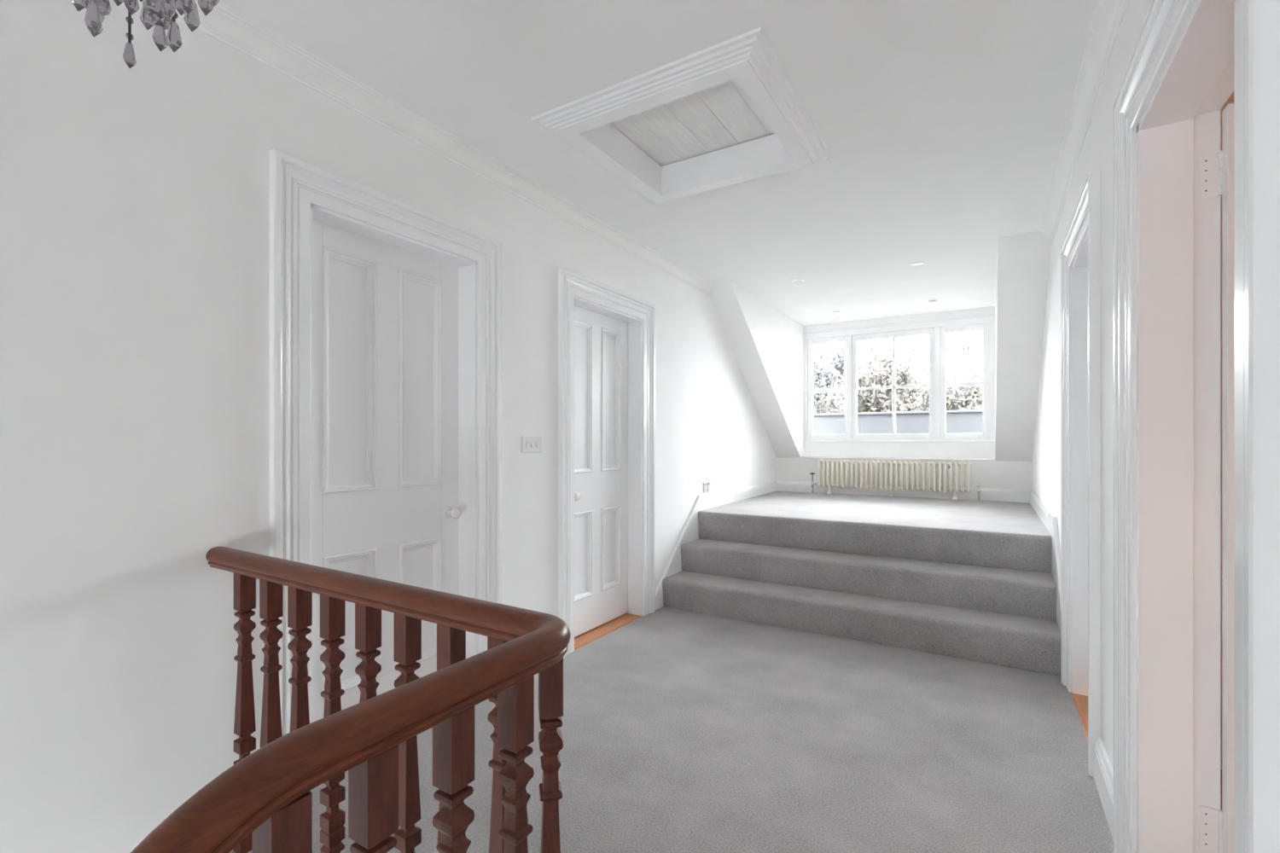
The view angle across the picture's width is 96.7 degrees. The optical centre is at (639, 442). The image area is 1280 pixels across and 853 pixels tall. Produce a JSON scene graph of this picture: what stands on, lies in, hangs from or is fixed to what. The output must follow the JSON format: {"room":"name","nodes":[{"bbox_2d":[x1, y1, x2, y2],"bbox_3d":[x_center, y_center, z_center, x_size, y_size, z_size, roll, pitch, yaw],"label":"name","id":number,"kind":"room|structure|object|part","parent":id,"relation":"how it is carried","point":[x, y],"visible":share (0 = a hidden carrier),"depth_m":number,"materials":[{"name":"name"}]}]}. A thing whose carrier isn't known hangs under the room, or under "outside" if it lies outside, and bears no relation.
{"room":"stair landing","nodes":[
{"label":"stair landing","id":0,"kind":"room"},
{"bbox_2d":[0,0,776,852],"bbox_3d":[-0.881,1.210,2.683,0.225,5.180,9.850,0,0,32],"label":"wall","id":1,"kind":"structure","parent":0,"point":[135,200],"depth_m":1.65,"materials":[{"name":"white paint"}]},
{"bbox_2d":[269,148,501,736],"bbox_3d":[-0.950,0.115,2.325,0.032,2.170,1.030,0,0,32],"label":"door frame","id":2,"kind":"structure","parent":1,"relation":"attached to","point":[295,183],"depth_m":1.99,"materials":[{"name":"white wood"}]},
{"bbox_2d":[313,221,461,721],"bbox_3d":[-1.047,0.181,2.385,0.108,2.024,0.750,0,0,32],"label":"door","id":3,"kind":"structure","parent":1,"relation":"in","point":[386,317],"depth_m":2.37,"materials":[{"name":"white wood"}]},
{"bbox_3d":[-1.148,-0.273,2.255,0.020,0.940,0.223,0,0,32],"label":"panel moulding","id":4,"kind":"part","parent":3,"relation":"part of","materials":[{"name":"white wood"}]},
{"bbox_3d":[-1.148,0.707,2.255,0.020,0.540,0.223,0,0,32],"label":"panel moulding","id":5,"kind":"part","parent":3,"relation":"part of","materials":[{"name":"white wood"}]},
{"bbox_3d":[-0.977,-0.273,2.533,0.020,0.940,0.223,0,0,32],"label":"panel moulding","id":6,"kind":"part","parent":3,"relation":"part of","materials":[{"name":"white wood"}]},
{"bbox_3d":[-0.977,0.707,2.533,0.020,0.540,0.223,0,0,32],"label":"panel moulding","id":7,"kind":"part","parent":3,"relation":"part of","materials":[{"name":"white wood"}]},
{"bbox_3d":[-0.863,0.330,2.641,0.062,0.054,0.054,0,0,32],"label":"knob","id":8,"kind":"part","parent":3,"relation":"part of","materials":[{"name":"white ceramic"}]},
{"bbox_2d":[311,203,477,722],"bbox_3d":[-1.029,0.179,2.373,0.157,2.041,0.772,0,0,32],"label":"trim","id":9,"kind":"structure","parent":1,"relation":"attached to","point":[467,268],"depth_m":2.66,"materials":[{"name":"white wood"}]},
{"bbox_2d":[175,0,712,296],"bbox_3d":[-1.307,-1.289,1.713,0.064,0.082,7.450,0,0,32],"label":"crown molding","id":10,"kind":"structure","parent":1,"relation":"attached to","point":[224,24],"depth_m":2.28,"materials":[{"name":"white paint"}]},
{"bbox_2d":[521,436,541,453],"bbox_3d":[-0.563,0.014,2.970,0.016,0.086,0.147,0,0,32],"label":"light switch","id":11,"kind":"object","parent":1,"relation":"attached to","point":[529,444],"visible":1,"depth_m":2.96,"materials":[{"name":"white plastic"}]},
{"bbox_2d":[574,305,628,637],"bbox_3d":[-0.265,0.179,3.647,0.108,2.020,0.747,0,0,32],"label":"door","id":12,"kind":"structure","parent":1,"relation":"in","point":[601,341],"depth_m":3.69,"materials":[{"name":"white wood"}]},
{"bbox_3d":[-0.390,0.326,3.401,0.062,0.054,0.054,0,0,32],"label":"knob","id":13,"kind":"part","parent":12,"relation":"part of","materials":[{"name":"white ceramic"}]},
{"bbox_3d":[-0.365,-0.277,3.518,0.020,0.940,0.222,0,0,32],"label":"panel moulding","id":14,"kind":"part","parent":12,"relation":"part of","materials":[{"name":"white wood"}]},
{"bbox_3d":[-0.365,0.703,3.518,0.020,0.540,0.222,0,0,32],"label":"panel moulding","id":15,"kind":"part","parent":12,"relation":"part of","materials":[{"name":"white wood"}]},
{"bbox_3d":[-0.195,-0.277,3.795,0.020,0.940,0.222,0,0,32],"label":"panel moulding","id":16,"kind":"part","parent":12,"relation":"part of","materials":[{"name":"white wood"}]},
{"bbox_3d":[-0.195,0.703,3.795,0.020,0.540,0.222,0,0,32],"label":"panel moulding","id":17,"kind":"part","parent":12,"relation":"part of","materials":[{"name":"white wood"}]},
{"bbox_2d":[558,266,655,658],"bbox_3d":[-0.172,0.115,3.590,0.032,2.170,1.027,0,0,32],"label":"door frame","id":18,"kind":"structure","parent":1,"relation":"attached to","point":[571,283],"depth_m":3.26,"materials":[{"name":"white wood"}]},
{"bbox_2d":[574,296,642,616],"bbox_3d":[-0.251,0.179,3.639,0.157,2.041,0.769,0,0,32],"label":"trim","id":19,"kind":"structure","parent":1,"relation":"attached to","point":[635,325],"depth_m":3.94,"materials":[{"name":"white wood"}]},
{"bbox_2d":[703,481,710,493],"bbox_3d":[0.568,0.382,4.816,0.012,0.086,0.147,0,0,32],"label":"wall socket","id":20,"kind":"object","parent":1,"relation":"attached to","point":[706,485],"visible":1,"depth_m":4.80,"materials":[{"name":"white plastic"}]},
{"bbox_2d":[655,481,776,610],"bbox_3d":[0.834,0.819,5.299,0.087,0.762,2.939,0,0,32],"label":"baseboard","id":21,"kind":"structure","parent":1,"relation":"attached to","point":[690,532],"depth_m":4.62,"materials":[{"name":"white wood"}]},
{"bbox_2d":[219,0,1095,325],"bbox_3d":[0.226,-1.355,2.003,2.693,0.050,9.850,0,0,32],"label":"ceiling","id":22,"kind":"structure","parent":0,"point":[941,123],"depth_m":2.23,"materials":[{"name":"white paint"}]},
{"bbox_2d":[70,0,219,68],"bbox_3d":[-0.843,-0.978,0.941,0.327,0.704,0.335,0,0,32],"label":"chandelier","id":23,"kind":"object","parent":22,"relation":"hanging from","point":[162,14],"visible":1,"depth_m":0.93,"materials":[{"name":"clear glass"}]},
{"bbox_2d":[530,26,832,204],"bbox_3d":[0.227,-1.395,2.500,0.982,0.210,0.986,0,0,32],"label":"hatch","id":24,"kind":"object","parent":22,"relation":"attached to","point":[729,112],"visible":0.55,"depth_m":2.50,"materials":[{"name":"white wood"}]},
{"bbox_3d":[0.227,-1.461,2.500,0.768,0.022,0.772,0,0,32],"label":"boarded panel","id":25,"kind":"part","parent":24,"relation":"part of","materials":[{"name":"white wood"}]},
{"bbox_2d":[791,279,803,283],"bbox_3d":[1.302,-1.327,4.693,0.100,0.006,0.100,0,0,32],"label":"recessed light","id":26,"kind":"object","parent":22,"relation":"in","point":[796,281],"visible":1,"depth_m":4.69,"materials":[{"name":"white ceramic"}]},
{"bbox_2d":[909,261,925,266],"bbox_3d":[2.068,-1.327,4.245,0.100,0.006,0.100,0,0,32],"label":"recessed light","id":27,"kind":"object","parent":22,"relation":"in","point":[915,264],"visible":1,"depth_m":4.24,"materials":[{"name":"white ceramic"}]},
{"bbox_2d":[926,298,938,302],"bbox_3d":[2.748,-1.327,5.344,0.100,0.006,0.100,0,0,32],"label":"recessed light","id":28,"kind":"object","parent":22,"relation":"in","point":[933,299],"visible":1,"depth_m":5.34,"materials":[{"name":"white ceramic"}]},
{"bbox_2d":[229,606,1221,852],"bbox_3d":[1.439,1.310,0.759,5.743,0.220,4.600,0,0,32],"label":"floor","id":29,"kind":"structure","parent":0,"point":[683,731],"depth_m":2.19,"materials":[{"name":"grey carpet"}]},
{"bbox_2d":[662,510,1060,675],"bbox_3d":[1.329,0.882,3.792,2.338,0.635,0.667,0,0,32],"label":"carpeted steps","id":30,"kind":"structure","parent":29,"relation":"on","point":[980,596],"depth_m":3.62,"materials":[{"name":"grey carpet"}]},
{"bbox_2d":[1071,692,1087,744],"bbox_3d":[1.949,1.208,2.391,0.154,0.024,0.661,0,0,32],"label":"threshold","id":31,"kind":"object","parent":29,"relation":"on","point":[1080,701],"visible":0.14,"depth_m":2.54,"materials":[{"name":"orange wood"}]},
{"bbox_2d":[710,279,803,458],"bbox_3d":[1.170,-0.600,5.807,0.448,1.560,2.380,0,0,32],"label":"wall","id":32,"kind":"structure","parent":0,"point":[766,344],"depth_m":5.69,"materials":[{"name":"white paint"}]},
{"bbox_2d":[824,338,923,413],"bbox_3d":[5.403,2.326,13.165,2.098,9.762,2.282,0,0,32],"label":"tree","id":33,"kind":"object","parent":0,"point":[878,400],"visible":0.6,"depth_m":12.77,"materials":[{"name":"green plant"}]},
{"bbox_2d":[703,491,1050,535],"bbox_3d":[2.041,0.858,5.013,2.443,0.585,2.160,0,0,32],"label":"floor","id":34,"kind":"structure","parent":0,"point":[987,515],"depth_m":4.68,"materials":[{"name":"grey carpet"}]},
{"bbox_2d":[809,459,980,501],"bbox_3d":[2.556,0.375,5.841,1.614,0.380,0.093,0,0,32],"label":"radiator","id":35,"kind":"object","parent":34,"relation":"on","point":[821,463],"visible":1,"depth_m":5.79,"materials":[{"name":"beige metal"}]},
{"bbox_2d":[776,306,1032,490],"bbox_3d":[2.691,-0.240,6.075,2.758,2.280,0.330,0,0,32],"label":"wall","id":36,"kind":"structure","parent":0,"point":[997,474],"depth_m":5.89,"materials":[{"name":"white paint"}]},
{"bbox_2d":[800,313,994,461],"bbox_3d":[2.666,-0.538,6.031,1.871,1.444,0.252,0,0,32],"label":"window","id":37,"kind":"structure","parent":36,"relation":"in","point":[937,329],"depth_m":5.97,"materials":[{"name":"white wood"}]},
{"bbox_3d":[2.133,-0.606,6.445,0.454,1.147,0.045,0,0,32],"label":"sash","id":38,"kind":"part","parent":37,"relation":"part of","materials":[{"name":"glass"}]},
{"bbox_3d":[2.700,-0.606,6.096,0.810,1.147,0.045,0,0,32],"label":"sash","id":39,"kind":"part","parent":37,"relation":"part of","materials":[{"name":"glass"}]},
{"bbox_3d":[2.639,0.176,5.989,1.865,0.016,0.152,0,0,32],"label":"sill","id":40,"kind":"part","parent":37,"relation":"part of","materials":[{"name":"white wood"}]},
{"bbox_3d":[3.271,-0.606,5.746,0.421,1.147,0.045,0,0,32],"label":"sash","id":41,"kind":"part","parent":37,"relation":"part of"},
{"bbox_2d":[776,481,1030,502],"bbox_3d":[2.602,0.512,5.926,2.443,0.126,0.019,0,0,32],"label":"baseboard","id":42,"kind":"structure","parent":36,"relation":"attached to","point":[998,495],"depth_m":5.76,"materials":[{"name":"white wood"}]},
{"bbox_2d":[994,230,1051,461],"bbox_3d":[3.139,-0.600,4.597,0.445,1.560,2.380,0,0,32],"label":"wall","id":43,"kind":"structure","parent":0,"point":[1023,259],"depth_m":4.27,"materials":[{"name":"white paint"}]},
{"bbox_2d":[1032,0,1152,771],"bbox_3d":[1.307,1.210,1.339,0.155,5.180,9.850,0,0,32],"label":"wall","id":44,"kind":"structure","parent":0,"point":[1096,154],"depth_m":1.95,"materials":[{"name":"white paint"}]},
{"bbox_2d":[1029,490,1060,631],"bbox_3d":[2.882,0.818,4.068,0.020,0.765,2.890,0,0,32],"label":"baseboard","id":45,"kind":"structure","parent":44,"relation":"attached to","point":[1053,524],"depth_m":3.31,"materials":[{"name":"white wood"}]},
{"bbox_2d":[1071,232,1087,696],"bbox_3d":[1.950,0.179,2.391,0.152,2.041,0.687,0,0,32],"label":"door","id":46,"kind":"structure","parent":44,"relation":"attached to","point":[1079,267],"depth_m":2.69,"materials":[{"name":"white wood"}]},
{"bbox_2d":[1060,169,1099,777],"bbox_3d":[1.873,0.115,2.438,0.032,2.170,0.945,0,0,32],"label":"door frame","id":47,"kind":"structure","parent":44,"relation":"attached to","point":[1085,218],"depth_m":2.05,"materials":[{"name":"white wood"}]},
{"bbox_2d":[1040,0,1128,247],"bbox_3d":[0.664,-1.289,0.502,0.064,0.082,7.450,0,0,32],"label":"crown molding","id":48,"kind":"structure","parent":44,"relation":"attached to","point":[1108,15],"depth_m":2.13,"materials":[{"name":"white paint"}]},
{"bbox_2d":[1093,736,1113,840],"bbox_3d":[1.508,1.125,1.831,0.019,0.150,0.471,0,0,32],"label":"baseboard","id":49,"kind":"structure","parent":44,"relation":"attached to","point":[1102,770],"depth_m":1.87,"materials":[{"name":"white wood"}]},
{"bbox_2d":[1136,0,1234,852],"bbox_3d":[1.193,0.179,1.152,0.160,2.041,0.757,0,0,32],"label":"trim","id":50,"kind":"structure","parent":44,"relation":"attached to","point":[1178,232],"depth_m":1.46,"materials":[{"name":"white wood"}]},
{"bbox_2d":[1113,0,1279,852],"bbox_3d":[1.113,0.115,1.202,0.032,2.170,1.015,0,0,32],"label":"door frame","id":51,"kind":"structure","parent":44,"relation":"attached to","point":[1257,22],"depth_m":0.85,"materials":[{"name":"white wood"}]},
{"bbox_2d":[1198,102,1234,852],"bbox_3d":[1.726,0.184,1.196,0.782,2.022,0.111,0,0,32],"label":"door","id":52,"kind":"structure","parent":44,"relation":"in","point":[1217,169],"depth_m":1.40,"materials":[{"name":"white wood"}]},
{"bbox_3d":[1.436,-0.672,1.435,0.038,0.110,0.004,0,0,32],"label":"hinge plate","id":53,"kind":"part","parent":52,"relation":"part of","materials":[{"name":"white metal"}]},
{"bbox_3d":[1.436,0.978,1.435,0.038,0.110,0.004,0,0,32],"label":"hinge plate","id":54,"kind":"part","parent":52,"relation":"part of","materials":[{"name":"white metal"}]},
{"bbox_2d":[1221,90,1234,769],"bbox_3d":[2.335,-0.075,-0.203,3.210,2.750,3.900,0,0,32],"label":"wall","id":55,"kind":"structure","parent":0,"point":[1231,99],"depth_m":2.09,"materials":[{"name":"white paint"}]},
{"bbox_3d":[-0.375,1.925,-0.298,0.994,1.450,1.500,0,0,32],"label":"floor","id":56,"kind":"structure","parent":0,"visible":0},
{"bbox_2d":[130,546,570,852],"bbox_3d":[-1.093,0.860,0.769,1.414,1.069,1.532,0,0,32],"label":"balustrade","id":57,"kind":"object","parent":56,"relation":"on","point":[263,803],"visible":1,"depth_m":0.92,"materials":[{"name":"brown wood"}]},
{"label":"outside","id":58,"kind":"structure","parent":0,"visible":0},
{"bbox_3d":[25.647,7.300,41.723,120.000,0.200,82.050,0,0,32],"label":"floor","id":59,"kind":"structure","parent":58,"visible":0},
{"bbox_2d":[813,343,859,413],"bbox_3d":[4.889,2.169,15.338,2.519,10.076,2.109,0,0,-6],"label":"tree","id":60,"kind":"object","parent":59,"relation":"on","point":[821,377],"visible":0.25,"depth_m":15.06,"materials":[{"name":"green plant"}]},
{"bbox_2d":[890,367,929,412],"bbox_3d":[7.297,2.568,15.379,2.367,9.278,2.460,0,0,32],"label":"tree","id":61,"kind":"object","parent":59,"relation":"on","point":[916,393],"visible":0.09,"depth_m":14.86,"materials":[{"name":"green plant"}]},
{"bbox_2d":[912,364,983,411],"bbox_3d":[6.982,2.773,12.779,1.904,8.870,2.200,0,0,2],"label":"tree","id":62,"kind":"object","parent":59,"relation":"on","point":[958,398],"visible":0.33,"depth_m":12.36,"materials":[{"name":"green plant"}]},
{"bbox_2d":[947,361,983,405],"bbox_3d":[10.503,2.304,17.649,2.370,9.806,2.730,0,0,-31],"label":"tree","id":63,"kind":"object","parent":59,"relation":"on","point":[974,375],"visible":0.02,"depth_m":17.20,"materials":[{"name":"green plant"}]},
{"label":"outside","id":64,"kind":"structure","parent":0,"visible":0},
{"bbox_2d":[813,409,983,434],"bbox_3d":[3.685,0.512,6.949,13.000,1.775,0.260,0,0,32],"label":"parapet","id":65,"kind":"object","parent":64,"point":[957,421],"visible":0.02,"depth_m":7.11,"materials":[{"name":"grey concrete"}]},
{"bbox_3d":[-1.654,1.266,3.658,2.552,0.108,4.100,0,0,32],"label":"floor","id":66,"kind":"structure","parent":0,"visible":0},
{"bbox_2d":[574,613,641,650],"bbox_3d":[-0.248,1.208,3.637,0.154,0.024,0.743,0,0,32],"label":"threshold","id":67,"kind":"object","parent":66,"relation":"on","point":[584,638],"visible":0.42,"depth_m":3.62,"materials":[{"name":"orange wood"}]}
]}

